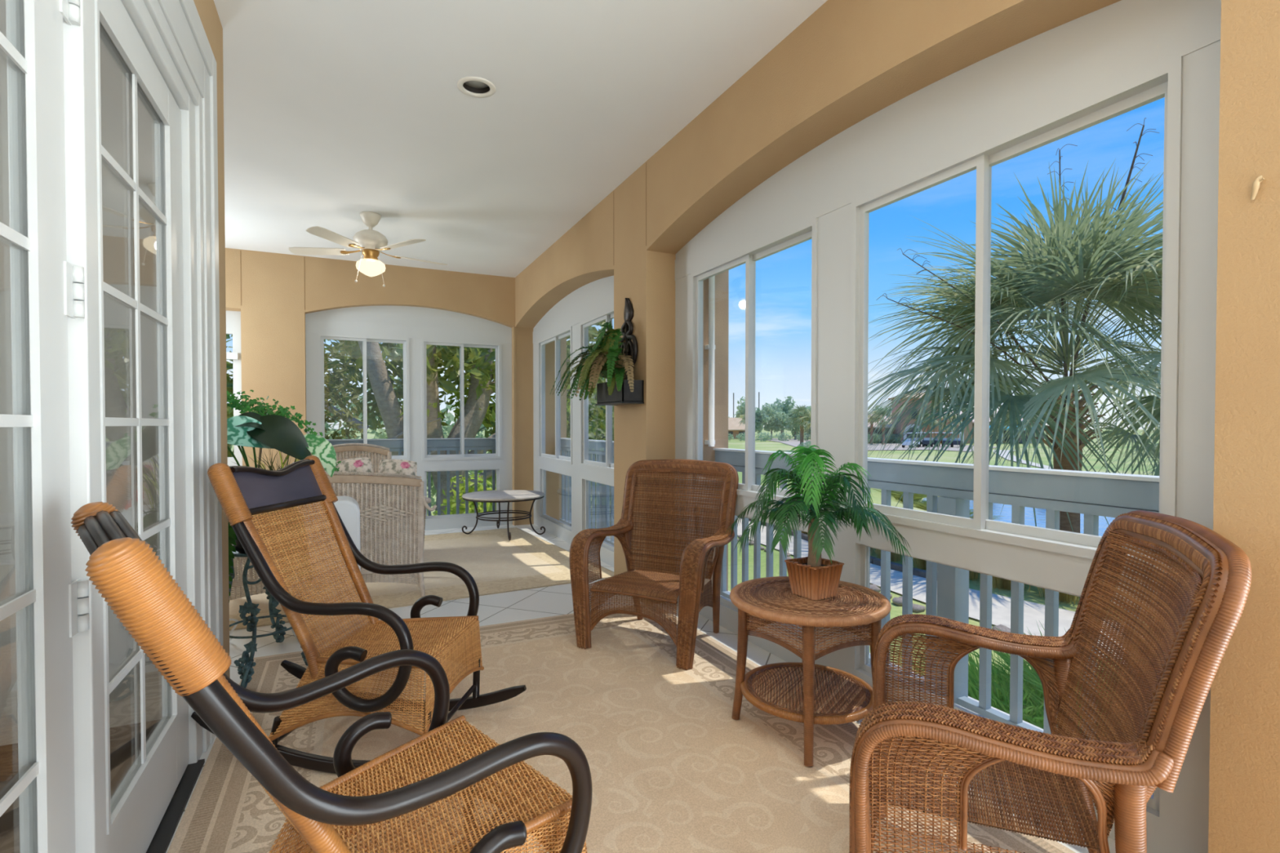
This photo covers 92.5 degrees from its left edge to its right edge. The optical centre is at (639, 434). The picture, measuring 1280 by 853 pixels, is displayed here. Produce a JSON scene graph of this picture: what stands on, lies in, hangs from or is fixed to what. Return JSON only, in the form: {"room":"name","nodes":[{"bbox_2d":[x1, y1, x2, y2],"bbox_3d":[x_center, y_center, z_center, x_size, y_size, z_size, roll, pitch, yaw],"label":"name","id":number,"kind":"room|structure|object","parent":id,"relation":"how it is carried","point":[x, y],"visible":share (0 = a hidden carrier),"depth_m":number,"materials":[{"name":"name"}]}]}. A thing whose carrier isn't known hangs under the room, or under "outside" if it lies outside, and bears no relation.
{"room":"sunroom","nodes":[
{"label":"sunroom","id":0,"kind":"room"},
{"bbox_2d":[0,0,161,746],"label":"glass door","id":1,"kind":"structure","parent":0,"point":[116,91],"depth_m":2.51,"materials":[{"name":"clear glass"}]},
{"bbox_2d":[193,0,230,678],"bbox_3d":[-0.475,-0.267,-0.367,0.150,3.045,6.950,0,1,-25],"label":"wall","id":2,"kind":"structure","parent":0,"point":[206,9],"depth_m":2.72,"materials":[{"name":"paint"}]},
{"bbox_2d":[0,0,89,852],"bbox_3d":[-0.992,0.043,0.819,0.061,2.347,1.128,0,1,-25],"label":"door","id":3,"kind":"structure","parent":2,"relation":"in","point":[46,290],"depth_m":1.18,"materials":[{"name":"white paint"}]},
{"bbox_2d":[94,0,189,852],"bbox_3d":[-1.441,0.028,1.770,0.061,2.347,0.958,0,1,-25],"label":"door","id":4,"kind":"structure","parent":2,"relation":"in","point":[137,808],"depth_m":1.90,"materials":[{"name":"white paint"}]},
{"bbox_2d":[62,0,222,852],"bbox_3d":[-1.220,-0.141,1.307,0.114,2.740,2.690,0,1,-25],"label":"trim","id":5,"kind":"structure","parent":2,"relation":"attached to","point":[173,33],"depth_m":1.84,"materials":[{"name":"white paint"}]},
{"bbox_2d":[146,759,204,852],"bbox_3d":[-1.192,1.224,1.237,0.125,0.012,2.220,0,1,-25],"label":"threshold","id":6,"kind":"object","parent":2,"relation":"attached to","point":[161,841],"depth_m":1.97,"materials":[{"name":"grey"}]},
{"bbox_2d":[225,248,515,525],"bbox_3d":[-3.633,-0.384,6.788,4.440,3.045,0.450,0,1,-25],"label":"wall","id":7,"kind":"structure","parent":0,"point":[272,308],"depth_m":6.54,"materials":[{"name":"paint"}]},
{"bbox_2d":[226,310,242,466],"bbox_3d":[-4.694,-0.078,6.275,1.120,2.450,0.120,0,1,-25],"label":"window","id":8,"kind":"structure","parent":7,"relation":"in","point":[233,317],"depth_m":6.46,"materials":[{"name":"grey plastic"}]},
{"bbox_2d":[305,305,512,532],"bbox_3d":[-2.621,-0.177,7.166,2.250,2.619,0.079,0,1,-25],"label":"window","id":9,"kind":"structure","parent":7,"relation":"in","point":[414,327],"depth_m":7.17,"materials":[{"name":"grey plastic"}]},
{"bbox_2d":[213,0,826,277],"bbox_3d":[-0.969,-1.901,1.900,5.100,0.150,11.520,0,1,-25],"label":"ceiling","id":10,"kind":"structure","parent":0,"point":[335,111],"depth_m":3.49,"materials":[{"name":"paint"}]},
{"bbox_2d":[288,211,447,286],"bbox_3d":[-2.315,-1.571,5.299,1.283,0.623,1.254,0,1,-25],"label":"ceiling fan","id":11,"kind":"object","parent":10,"relation":"hanging from","point":[371,242],"visible":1,"depth_m":5.18,"materials":[{"name":"white metal"}]},
{"bbox_2d":[457,75,495,97],"bbox_3d":[-0.870,-1.880,3.261,0.200,0.078,0.200,0,1,-25],"label":"recessed light","id":12,"kind":"object","parent":10,"relation":"in","point":[474,86],"visible":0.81,"depth_m":3.29,"materials":[{"name":"white"}]},
{"bbox_2d":[0,524,1115,852],"bbox_3d":[-1.492,1.324,1.523,5.586,0.202,11.190,0,1,-25],"label":"floor","id":13,"kind":"structure","parent":0,"point":[556,600],"depth_m":3.53,"materials":[{"name":"tile"}]},
{"bbox_2d":[229,618,238,640],"bbox_3d":[-2.378,1.112,3.475,0.212,0.154,0.090,1,1,30],"label":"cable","id":14,"kind":"object","parent":13,"relation":"on","point":[232,620],"visible":0.28,"depth_m":3.45,"materials":[{"name":"white plastic"}]},
{"bbox_2d":[291,496,360,637],"bbox_3d":[-1.863,0.788,3.649,0.360,0.805,0.295,0,1,-25],"label":"appliance","id":15,"kind":"object","parent":13,"relation":"on","point":[348,508],"visible":0.19,"depth_m":3.59,"materials":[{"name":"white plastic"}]},
{"bbox_2d":[229,527,613,631],"bbox_3d":[-2.213,1.158,5.411,3.210,0.006,2.700,-1,1,-30],"label":"area rug","id":16,"kind":"object","parent":13,"relation":"on","point":[496,564],"visible":0.36,"depth_m":5.16,"materials":[{"name":"carpet"}]},
{"bbox_2d":[229,471,437,599],"bbox_3d":[-2.298,0.710,4.397,1.542,0.929,0.748,0,1,-25],"label":"wicker loveseat","id":17,"kind":"object","parent":16,"relation":"on","point":[388,540],"visible":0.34,"depth_m":4.29,"materials":[{"name":"wicker"}]},
{"bbox_2d":[333,457,373,514],"bbox_3d":[-2.025,0.389,4.359,0.284,0.437,0.210,-1,1,-33],"label":"floral cushion","id":18,"kind":"object","parent":17,"relation":"on","point":[355,464],"visible":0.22,"depth_m":4.34,"materials":[{"name":"fabric"}]},
{"bbox_2d":[377,459,417,516],"bbox_3d":[-1.776,0.397,4.477,0.280,0.424,0.200,0,1,-21],"label":"floral cushion","id":19,"kind":"object","parent":17,"relation":"on","point":[402,467],"visible":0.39,"depth_m":4.46,"materials":[{"name":"fabric"}]},
{"bbox_2d":[333,443,395,558],"bbox_3d":[-2.630,0.622,5.624,0.872,1.064,0.678,0,1,-25],"label":"wicker chair","id":20,"kind":"object","parent":16,"relation":"on","point":[364,448],"visible":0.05,"depth_m":5.94,"materials":[{"name":"wicker"}]},
{"bbox_2d":[462,489,545,541],"bbox_3d":[-1.531,0.900,6.903,0.904,0.455,0.947,0,1,-25],"label":"side table","id":21,"kind":"object","parent":16,"relation":"on","point":[499,496],"visible":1,"depth_m":6.79,"materials":[{"name":"stone"}]},
{"bbox_2d":[167,604,1075,852],"bbox_3d":[-0.051,1.218,1.777,2.390,0.006,4.420,0,1,-25],"label":"area rug","id":22,"kind":"object","parent":13,"relation":"on","point":[672,771],"visible":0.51,"depth_m":2.34,"materials":[{"name":"carpet"}]},
{"bbox_2d":[228,549,316,688],"bbox_3d":[-1.926,0.891,3.152,0.612,0.609,0.496,1,1,32],"label":"plant stand","id":23,"kind":"object","parent":22,"relation":"on","point":[246,671],"visible":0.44,"depth_m":3.00,"materials":[{"name":"metal"}]},
{"bbox_2d":[226,389,386,595],"bbox_3d":[-1.810,0.297,3.172,0.931,1.072,0.536,0,1,-25],"label":"arrangement","id":24,"kind":"object","parent":23,"relation":"on","point":[261,428],"visible":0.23,"depth_m":3.08,"materials":[{"name":"green plant"}]},
{"bbox_2d":[71,502,592,852],"bbox_3d":[-0.550,0.675,1.311,1.130,1.119,0.672,-3,3,-44],"label":"rocking chair","id":25,"kind":"object","parent":22,"relation":"on","point":[127,572],"visible":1,"depth_m":1.16,"materials":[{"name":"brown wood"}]},
{"bbox_2d":[191,455,526,773],"bbox_3d":[-1.057,0.651,2.415,1.103,1.105,0.672,0,1,5],"label":"rocking chair","id":26,"kind":"object","parent":22,"relation":"on","point":[242,492],"visible":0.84,"depth_m":2.34,"materials":[{"name":"wicker"}]},
{"bbox_2d":[568,458,738,670],"bbox_3d":[0.112,0.678,3.567,0.817,1.033,0.718,1,1,28],"label":"wicker armchair","id":27,"kind":"object","parent":22,"relation":"on","point":[688,584],"visible":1,"depth_m":3.59,"materials":[{"name":"wicker"}]},
{"bbox_2d":[729,576,891,766],"bbox_3d":[0.687,0.929,2.515,0.633,0.550,0.633,1,1,43],"label":"wicker side table","id":28,"kind":"object","parent":22,"relation":"on","point":[808,693],"visible":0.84,"depth_m":2.41,"materials":[{"name":"wicker"}]},
{"bbox_2d":[751,666,871,714],"bbox_3d":[0.688,1.050,2.516,0.500,0.015,0.505,0,1,-25],"label":"shelf","id":29,"kind":"object","parent":28,"relation":"attached to","point":[775,690],"depth_m":2.49,"materials":[{"name":"wicker"}]},
{"bbox_2d":[724,444,913,599],"bbox_3d":[0.702,0.352,2.501,0.688,0.607,0.680,0,1,-10],"label":"potted palm","id":30,"kind":"object","parent":28,"relation":"on","point":[813,577],"visible":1,"depth_m":2.41,"materials":[{"name":"green plant"}]},
{"bbox_2d":[784,556,844,599],"bbox_3d":[0.711,0.587,2.506,0.176,0.138,0.176,-1,1,-31],"label":"pot","id":31,"kind":"object","parent":30,"relation":"attached to","point":[808,579],"depth_m":2.46,"materials":[{"name":"wicker"}]},
{"bbox_2d":[848,510,1252,852],"bbox_3d":[0.941,0.711,1.547,0.718,1.033,0.817,0,1,25],"label":"wicker armchair","id":32,"kind":"object","parent":22,"relation":"on","point":[1171,662],"visible":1,"depth_m":1.36,"materials":[{"name":"wicker"}]},
{"bbox_2d":[609,538,1043,730],"bbox_3d":[-0.957,1.371,2.070,5.220,0.250,11.720,0,1,-25],"label":"ledge","id":33,"kind":"object","parent":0,"point":[1004,713],"depth_m":2.72,"materials":[{"name":"concrete"}]},
{"bbox_2d":[326,437,495,515],"bbox_3d":[-2.742,0.606,7.434,2.250,1.105,0.095,0,1,-25],"label":"balcony railing","id":34,"kind":"object","parent":33,"relation":"on","point":[481,443],"visible":0.16,"depth_m":7.59,"materials":[{"name":"white"}]},
{"bbox_2d":[559,437,613,546],"bbox_3d":[-0.341,0.623,6.398,0.095,1.105,3.100,0,1,-25],"label":"balcony railing","id":35,"kind":"object","parent":33,"relation":"on","point":[597,447],"visible":0.29,"depth_m":6.64,"materials":[{"name":"white"}]},
{"bbox_2d":[713,448,1159,795],"bbox_3d":[1.224,0.677,3.090,0.095,1.105,3.060,0,1,-25],"label":"balcony railing","id":36,"kind":"object","parent":33,"relation":"on","point":[1093,495],"visible":0.44,"depth_m":2.64,"materials":[{"name":"white"}]},
{"bbox_2d":[515,0,1279,852],"bbox_3d":[1.021,-0.320,2.912,0.660,3.045,11.600,0,1,-25],"label":"wall","id":37,"kind":"structure","parent":0,"point":[848,61],"depth_m":2.22,"materials":[{"name":"paint"}]},
{"bbox_2d":[240,162,646,310],"bbox_3d":[-1.925,-1.592,5.447,4.661,0.565,0.464,0,1,27],"label":"trim","id":38,"kind":"structure","parent":37,"relation":"attached to","point":[646,162],"depth_m":6.29,"materials":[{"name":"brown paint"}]},
{"bbox_2d":[533,275,613,567],"bbox_3d":[-0.636,-0.157,6.246,0.079,2.609,3.120,0,1,-25],"label":"window","id":39,"kind":"structure","parent":37,"relation":"in","point":[592,304],"depth_m":6.28,"materials":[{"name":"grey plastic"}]},
{"bbox_2d":[550,297,644,405],"bbox_3d":[-0.335,-0.600,4.335,0.577,0.773,0.823,0,1,-25],"label":"hanging planter","id":40,"kind":"object","parent":37,"relation":"attached to","point":[606,358],"visible":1,"depth_m":4.26,"materials":[{"name":"black metal"}]},
{"bbox_2d":[596,379,644,404],"bbox_3d":[-0.149,-0.300,4.427,0.160,0.155,0.480,0,1,-25],"label":"planter box","id":41,"kind":"object","parent":40,"relation":"on","point":[624,396],"depth_m":4.24,"materials":[{"name":"black metal"}]},
{"bbox_2d":[704,275,715,446],"bbox_3d":[0.504,-0.717,4.372,0.060,1.610,0.066,0,1,-25],"label":"downspout","id":42,"kind":"object","parent":37,"relation":"attached to","point":[711,347],"visible":0.82,"depth_m":4.35,"materials":[{"name":"white"}]},
{"bbox_2d":[702,270,728,591],"bbox_3d":[0.483,-0.040,4.416,0.359,2.435,0.008,0,1,-25],"label":"pillar","id":43,"kind":"structure","parent":37,"relation":"attached to","point":[722,280],"depth_m":4.44,"materials":[{"name":"paint"}]},
{"bbox_2d":[675,0,1221,852],"bbox_3d":[0.930,-0.103,2.936,0.079,2.609,3.064,0,1,-25],"label":"window","id":44,"kind":"structure","parent":37,"relation":"in","point":[1122,56],"depth_m":2.22,"materials":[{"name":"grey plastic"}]},
{"bbox_2d":[1250,175,1264,199],"bbox_3d":[1.376,-0.551,1.365,0.017,0.051,0.022,-1,1,-43],"label":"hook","id":45,"kind":"object","parent":37,"relation":"attached to","point":[1255,185],"visible":1,"depth_m":1.36,"materials":[{"name":"beige plastic"}]},
{"label":"outside","id":46,"kind":"structure","parent":0,"visible":0},
{"bbox_2d":[920,497,1115,536],"bbox_3d":[20.233,3.648,12.948,14.400,0.880,34.000,0,1,-25],"label":"pond water","id":47,"kind":"structure","parent":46,"point":[1040,513],"depth_m":22.55,"materials":[{"name":"blue liquid"}]},
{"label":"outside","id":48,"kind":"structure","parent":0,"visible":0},
{"bbox_2d":[992,449,1053,469],"bbox_3d":[32.310,2.059,51.783,2.731,0.112,36.393,0,1,26],"label":"pathway","id":49,"kind":"structure","parent":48,"point":[1000,451],"depth_m":51.75,"materials":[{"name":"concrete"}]},
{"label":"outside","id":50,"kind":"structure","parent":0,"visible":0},
{"bbox_2d":[231,427,1159,690],"bbox_3d":[94.319,-0.203,221.620,440.000,1.050,480.000,0,1,-25],"label":"lawn","id":51,"kind":"structure","parent":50,"point":[1033,596],"depth_m":42.44,"materials":[{"name":"green plant"}]},
{"bbox_2d":[231,339,363,456],"bbox_3d":[-4.439,0.806,8.074,1.588,4.444,0.955,0,1,-25],"label":"hedge","id":52,"kind":"object","parent":51,"relation":"on","point":[348,414],"visible":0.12,"depth_m":8.18,"materials":[{"name":"green plant"}]},
{"bbox_2d":[230,377,493,515],"bbox_3d":[-6.195,0.728,14.489,8.697,4.173,2.775,0,1,-25],"label":"shrub","id":53,"kind":"object","parent":51,"relation":"on","point":[451,417],"visible":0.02,"depth_m":14.53,"materials":[{"name":"green plant"}]},
{"bbox_2d":[226,334,613,515],"bbox_3d":[-3.860,-0.008,11.046,8.113,5.862,3.742,0,1,-25],"label":"magnolia tree","id":54,"kind":"object","parent":51,"relation":"on","point":[479,364],"visible":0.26,"depth_m":10.64,"materials":[{"name":"green plant"}]},
{"bbox_2d":[440,472,496,515],"bbox_3d":[-2.638,1.738,10.020,1.603,2.300,0.905,-1,1,-37],"label":"shrub","id":55,"kind":"object","parent":51,"relation":"on","point":[461,486],"visible":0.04,"depth_m":9.75,"materials":[{"name":"green plant"}]},
{"bbox_2d":[464,470,496,512],"bbox_3d":[-2.510,1.667,12.335,2.462,2.365,1.708,0,1,-25],"label":"shrub","id":56,"kind":"object","parent":51,"relation":"on","point":[490,478],"visible":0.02,"depth_m":11.97,"materials":[{"name":"green plant"}]},
{"bbox_2d":[566,320,613,517],"bbox_3d":[-0.747,-0.520,18.963,5.743,7.034,5.117,0,1,-25],"label":"tree","id":57,"kind":"object","parent":51,"relation":"on","point":[591,331],"visible":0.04,"depth_m":16.93,"materials":[{"name":"green plant"}]},
{"bbox_2d":[588,408,613,538],"bbox_3d":[0.154,1.079,13.917,4.218,3.496,2.853,0,1,19],"label":"shrub","id":58,"kind":"object","parent":51,"relation":"on","point":[589,428],"visible":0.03,"depth_m":13.75,"materials":[{"name":"green plant"}]},
{"bbox_2d":[728,417,745,438],"bbox_3d":[17.548,-1.296,127.996,13.968,4.300,13.062,0,1,-25],"label":"building","id":59,"kind":"structure","parent":51,"relation":"on","point":[734,427],"depth_m":124.27,"materials":[{"name":"paint"}]},
{"bbox_2d":[736,413,745,425],"bbox_3d":[20.452,-1.669,118.039,3.552,5.780,3.845,0,1,-25],"label":"palm","id":60,"kind":"object","parent":51,"relation":"on","point":[742,415],"visible":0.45,"depth_m":117.80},
{"bbox_2d":[733,395,763,433],"bbox_3d":[24.008,-3.505,132.751,7.847,9.454,7.514,0,1,19],"label":"tree","id":61,"kind":"object","parent":51,"relation":"on","point":[742,407],"visible":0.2,"depth_m":132.09,"materials":[{"name":"green plant"}]},
{"bbox_2d":[755,408,770,431],"bbox_3d":[22.254,-1.754,116.102,4.325,6.220,5.309,0,1,-25],"label":"tree","id":62,"kind":"object","parent":51,"relation":"on","point":[760,418],"visible":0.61,"depth_m":115.44,"materials":[{"name":"green plant"}]},
{"bbox_2d":[770,395,795,438],"bbox_3d":[30.477,-3.537,132.765,6.363,9.532,7.512,0,1,-9],"label":"tree","id":63,"kind":"object","parent":51,"relation":"on","point":[788,402],"visible":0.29,"depth_m":131.77,"materials":[{"name":"green plant"}]},
{"bbox_2d":[785,403,811,446],"bbox_3d":[18.329,-0.704,68.998,3.441,5.457,3.750,-1,1,-44],"label":"palm","id":64,"kind":"object","parent":51,"relation":"on","point":[801,409],"visible":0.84,"depth_m":68.85,"materials":[{"name":"plant"}]},
{"bbox_2d":[797,440,810,449],"bbox_3d":[18.811,1.430,66.041,3.815,1.682,3.241,0,1,-25],"label":"hedge","id":65,"kind":"object","parent":51,"relation":"on","point":[808,443],"visible":0.14,"depth_m":65.68,"materials":[{"name":"green plant"}]},
{"bbox_2d":[797,408,811,436],"bbox_3d":[19.242,-0.447,68.019,3.797,4.976,3.705,0,1,15],"label":"palm","id":66,"kind":"object","parent":51,"relation":"on","point":[808,422],"visible":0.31,"depth_m":67.81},
{"bbox_2d":[801,533,808,541],"bbox_3d":[4.374,2.677,15.479,0.160,0.140,0.952,0,1,-15],"label":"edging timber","id":67,"kind":"object","parent":51,"relation":"on","point":[804,536],"visible":0.26,"depth_m":15.73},
{"bbox_2d":[804,415,810,435],"bbox_3d":[33.591,-1.553,117.828,5.034,5.763,4.901,0,1,-25],"label":"tree","id":68,"kind":"object","parent":51,"relation":"on","point":[808,430],"visible":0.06,"depth_m":117.04,"materials":[{"name":"green plant"}]},
{"bbox_2d":[870,555,876,564],"bbox_3d":[4.886,2.708,13.554,0.160,0.140,0.952,0,1,-15],"label":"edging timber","id":69,"kind":"object","parent":51,"relation":"on","point":[872,558],"visible":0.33,"depth_m":13.09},
{"bbox_2d":[870,584,880,592],"bbox_3d":[4.150,2.785,10.999,0.293,0.166,0.308,0,1,-14],"label":"rock","id":70,"kind":"object","parent":51,"relation":"on","point":[875,588],"visible":0.39,"depth_m":10.88,"materials":[{"name":"stone"}]},
{"bbox_2d":[876,404,891,413],"bbox_3d":[51.126,-2.579,131.669,7.847,7.448,7.514,1,1,43],"label":"tree","id":71,"kind":"object","parent":51,"relation":"on","point":[885,405],"visible":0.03,"depth_m":131.37,"materials":[{"name":"green plant"}]},
{"bbox_2d":[870,547,900,561],"bbox_3d":[5.499,2.413,13.542,1.449,0.775,1.521,0,1,-15],"label":"ornamental grass","id":72,"kind":"object","parent":51,"relation":"on","point":[893,557],"depth_m":13.44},
{"bbox_2d":[873,558,913,572],"bbox_3d":[5.213,2.724,12.626,0.160,0.140,0.952,0,1,-24],"label":"edging timber","id":73,"kind":"object","parent":51,"relation":"on","point":[896,566],"visible":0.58,"depth_m":12.54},
{"bbox_2d":[892,597,902,606],"bbox_3d":[4.348,2.802,10.194,0.277,0.149,0.263,0,1,10],"label":"rock","id":74,"kind":"object","parent":51,"relation":"on","point":[896,601],"visible":0.4,"depth_m":10.13,"materials":[{"name":"stone"}]},
{"bbox_2d":[890,490,926,503],"bbox_3d":[11.167,2.593,25.527,2.218,0.579,2.505,-1,1,-35],"label":"grass","id":75,"kind":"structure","parent":51,"relation":"on","point":[896,495],"depth_m":25.20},
{"bbox_2d":[902,555,926,569],"bbox_3d":[5.855,2.473,12.644,1.303,0.684,1.206,0,1,-22],"label":"ornamental grass","id":76,"kind":"object","parent":51,"relation":"on","point":[921,564],"depth_m":12.62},
{"bbox_2d":[912,604,925,613],"bbox_3d":[4.438,2.810,9.854,0.256,0.138,0.243,-1,1,-40],"label":"rock","id":77,"kind":"object","parent":51,"relation":"on","point":[917,608],"visible":0.64,"depth_m":9.78,"materials":[{"name":"stone"}]},
{"bbox_2d":[912,568,926,577],"bbox_3d":[5.652,2.738,11.749,0.160,0.140,0.952,-1,1,-29],"label":"edging timber","id":78,"kind":"object","parent":51,"relation":"on","point":[918,572],"visible":0.25,"depth_m":11.96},
{"bbox_2d":[913,499,937,511],"bbox_3d":[11.246,2.836,23.767,2.048,0.534,2.312,0,1,19],"label":"grass","id":79,"kind":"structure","parent":51,"relation":"on","point":[918,504],"depth_m":23.73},
{"bbox_2d":[915,411,938,437],"bbox_3d":[42.777,-0.930,90.891,3.783,5.192,3.562,0,1,22],"label":"palm","id":80,"kind":"object","parent":51,"relation":"on","point":[935,421],"visible":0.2,"depth_m":90.85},
{"bbox_2d":[809,392,1044,443],"bbox_3d":[48.619,-2.624,102.249,39.622,7.800,27.808,0,1,-25],"label":"clubhouse","id":81,"kind":"structure","parent":51,"relation":"on","point":[898,429],"depth_m":93.92,"materials":[{"name":"beige"}]},
{"bbox_2d":[937,411,962,437],"bbox_3d":[45.311,-0.829,89.744,3.300,5.030,3.409,0,1,-25],"label":"palm","id":82,"kind":"object","parent":51,"relation":"on","point":[951,418],"visible":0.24,"depth_m":89.84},
{"bbox_2d":[968,570,978,581],"bbox_3d":[6.338,2.483,11.959,1.352,0.685,1.302,1,1,29],"label":"ornamental grass","id":83,"kind":"object","parent":51,"relation":"on","point":[971,574],"depth_m":11.81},
{"bbox_2d":[969,511,1005,519],"bbox_3d":[11.230,2.844,20.723,1.933,0.445,2.042,0,1,7],"label":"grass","id":84,"kind":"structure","parent":51,"relation":"on","point":[972,511],"depth_m":20.21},
{"bbox_2d":[896,634,1081,714],"bbox_3d":[3.028,2.382,5.205,1.604,1.069,1.543,1,1,32],"label":"grass","id":85,"kind":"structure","parent":51,"relation":"on","point":[1024,663],"depth_m":5.34,"materials":[{"name":"plant"}]},
{"bbox_2d":[991,624,1010,632],"bbox_3d":[5.164,2.822,8.700,0.304,0.172,0.319,0,1,11],"label":"rock","id":86,"kind":"object","parent":51,"relation":"on","point":[1004,628],"visible":0.41,"depth_m":8.68,"materials":[{"name":"stone"}]},
{"bbox_2d":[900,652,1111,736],"bbox_3d":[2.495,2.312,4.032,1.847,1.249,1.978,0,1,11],"label":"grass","id":87,"kind":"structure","parent":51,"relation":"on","point":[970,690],"depth_m":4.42,"materials":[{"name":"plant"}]},
{"bbox_2d":[889,619,1124,727],"bbox_3d":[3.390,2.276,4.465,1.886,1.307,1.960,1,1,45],"label":"grass","id":88,"kind":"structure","parent":51,"relation":"on","point":[1028,677],"depth_m":4.68,"materials":[{"name":"plant"}]},
{"bbox_2d":[991,576,1031,592],"bbox_3d":[6.661,2.433,11.227,1.514,0.810,1.590,1,1,31],"label":"ornamental grass","id":89,"kind":"object","parent":51,"relation":"on","point":[998,583],"depth_m":11.12,"materials":[{"name":"plant"}]},
{"bbox_2d":[867,117,1163,533],"bbox_3d":[10.011,-2.026,14.238,10.605,10.322,10.507,1,1,44],"label":"palmetto","id":90,"kind":"object","parent":51,"relation":"on","point":[1108,268],"visible":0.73,"depth_m":13.16,"materials":[{"name":"plant"}]},
{"bbox_2d":[968,675,1115,731],"bbox_3d":[3.039,2.317,3.705,1.978,1.249,1.847,0,1,-2],"label":"grass","id":91,"kind":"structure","parent":51,"relation":"on","point":[1029,718],"depth_m":4.21,"materials":[{"name":"plant"}]},
{"bbox_2d":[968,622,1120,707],"bbox_3d":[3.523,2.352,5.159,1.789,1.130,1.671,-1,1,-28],"label":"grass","id":92,"kind":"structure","parent":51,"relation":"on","point":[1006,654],"depth_m":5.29,"materials":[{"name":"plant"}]},
{"bbox_2d":[1036,586,1078,604],"bbox_3d":[7.133,2.457,10.528,1.384,0.785,1.495,0,1,2],"label":"ornamental grass","id":93,"kind":"object","parent":51,"relation":"on","point":[1063,597],"depth_m":10.33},
{"bbox_2d":[1098,382,1160,530],"bbox_3d":[16.523,1.012,15.277,7.953,8.909,8.534,0,1,-25],"label":"palmetto","id":94,"kind":"object","parent":51,"relation":"on","point":[1156,444],"visible":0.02,"depth_m":17.74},
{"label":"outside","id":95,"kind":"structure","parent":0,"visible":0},
{"bbox_2d":[762,438,996,451],"bbox_3d":[27.600,1.349,96.756,33.646,0.176,65.058,0,1,-25],"label":"lot","id":96,"kind":"structure","parent":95,"point":[793,442],"depth_m":79.78,"materials":[{"name":"asphalt"}]},
{"bbox_2d":[728,431,810,441],"bbox_3d":[22.013,0.437,108.501,15.681,1.897,9.267,0,1,-25],"label":"clipped hedge","id":97,"kind":"object","parent":96,"relation":"on","point":[768,437],"visible":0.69,"depth_m":108.23,"materials":[{"name":"green plant"}]},
{"bbox_2d":[760,402,786,439],"bbox_3d":[25.933,-2.382,118.477,5.830,7.397,6.335,0,1,-25],"label":"tree","id":98,"kind":"object","parent":96,"relation":"on","point":[776,418],"visible":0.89,"depth_m":117.43,"materials":[{"name":"green plant"}]},
{"bbox_2d":[782,406,811,439],"bbox_3d":[30.414,-2.054,116.774,8.092,6.798,4.958,0,1,-25],"label":"tree","id":99,"kind":"object","parent":96,"relation":"on","point":[788,415],"visible":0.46,"depth_m":115.92,"materials":[{"name":"green plant"}]},
{"bbox_2d":[867,433,881,443],"bbox_3d":[32.951,0.656,94.061,8.185,1.913,3.468,0,1,-3],"label":"clipped hedge","id":100,"kind":"object","parent":96,"relation":"on","point":[877,437],"visible":0.08,"depth_m":93.21,"materials":[{"name":"green plant"}]},
{"bbox_2d":[867,408,883,444],"bbox_3d":[34.024,-0.985,90.050,3.653,5.329,3.712,0,1,-19],"label":"palm","id":101,"kind":"object","parent":96,"relation":"on","point":[875,411],"visible":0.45,"depth_m":89.84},
{"bbox_2d":[872,409,896,444],"bbox_3d":[35.367,-1.006,89.415,3.582,5.392,3.440,1,1,44],"label":"palm","id":102,"kind":"object","parent":96,"relation":"on","point":[884,412],"visible":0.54,"depth_m":89.33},
{"bbox_2d":[867,432,901,443],"bbox_3d":[37.503,0.656,94.040,6.482,1.876,3.350,0,1,-2],"label":"clipped hedge","id":103,"kind":"object","parent":96,"relation":"on","point":[891,439],"visible":0.5,"depth_m":93.28,"materials":[{"name":"green plant"}]},
{"bbox_2d":[902,432,919,447],"bbox_3d":[33.619,0.740,76.038,2.350,1.830,1.200,-1,1,-37],"label":"golf cart","id":104,"kind":"object","parent":96,"relation":"on","point":[904,442],"visible":0.64,"depth_m":75.56,"materials":[{"name":"white"}]},
{"bbox_2d":[911,433,925,446],"bbox_3d":[36.316,0.675,80.040,1.200,1.830,2.350,1,1,45],"label":"golf cart","id":105,"kind":"object","parent":96,"relation":"on","point":[914,438],"visible":0.16,"depth_m":79.57,"materials":[{"name":"grey"}]},
{"bbox_2d":[922,432,935,447],"bbox_3d":[37.314,0.691,79.042,1.200,1.830,2.350,1,1,39],"label":"golf cart","id":106,"kind":"object","parent":96,"relation":"on","point":[926,442],"visible":0.76,"depth_m":78.38,"materials":[{"name":"grey"}]},
{"bbox_2d":[929,432,940,446],"bbox_3d":[38.412,0.675,80.043,1.200,1.830,2.350,1,1,33],"label":"golf cart","id":107,"kind":"object","parent":96,"relation":"on","point":[935,441],"visible":0.27,"depth_m":78.99,"materials":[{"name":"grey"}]},
{"bbox_2d":[942,432,952,447],"bbox_3d":[39.310,0.701,78.445,1.200,1.830,2.350,0,1,27],"label":"golf cart","id":108,"kind":"object","parent":96,"relation":"on","point":[944,439],"visible":0.5,"depth_m":77.60,"materials":[{"name":"grey"}]},
{"bbox_2d":[950,432,962,447],"bbox_3d":[40.308,0.707,78.046,1.200,1.830,2.350,0,1,22],"label":"golf cart","id":109,"kind":"object","parent":96,"relation":"on","point":[954,442],"visible":0.56,"depth_m":77.10,"materials":[{"name":"grey"}]},
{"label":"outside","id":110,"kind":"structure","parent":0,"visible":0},
{"bbox_2d":[737,518,1124,663],"bbox_3d":[3.827,2.650,19.555,6.400,0.001,48.000,0,1,-25],"label":"path","id":111,"kind":"structure","parent":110,"point":[1001,605],"depth_m":10.05,"materials":[{"name":"concrete"}]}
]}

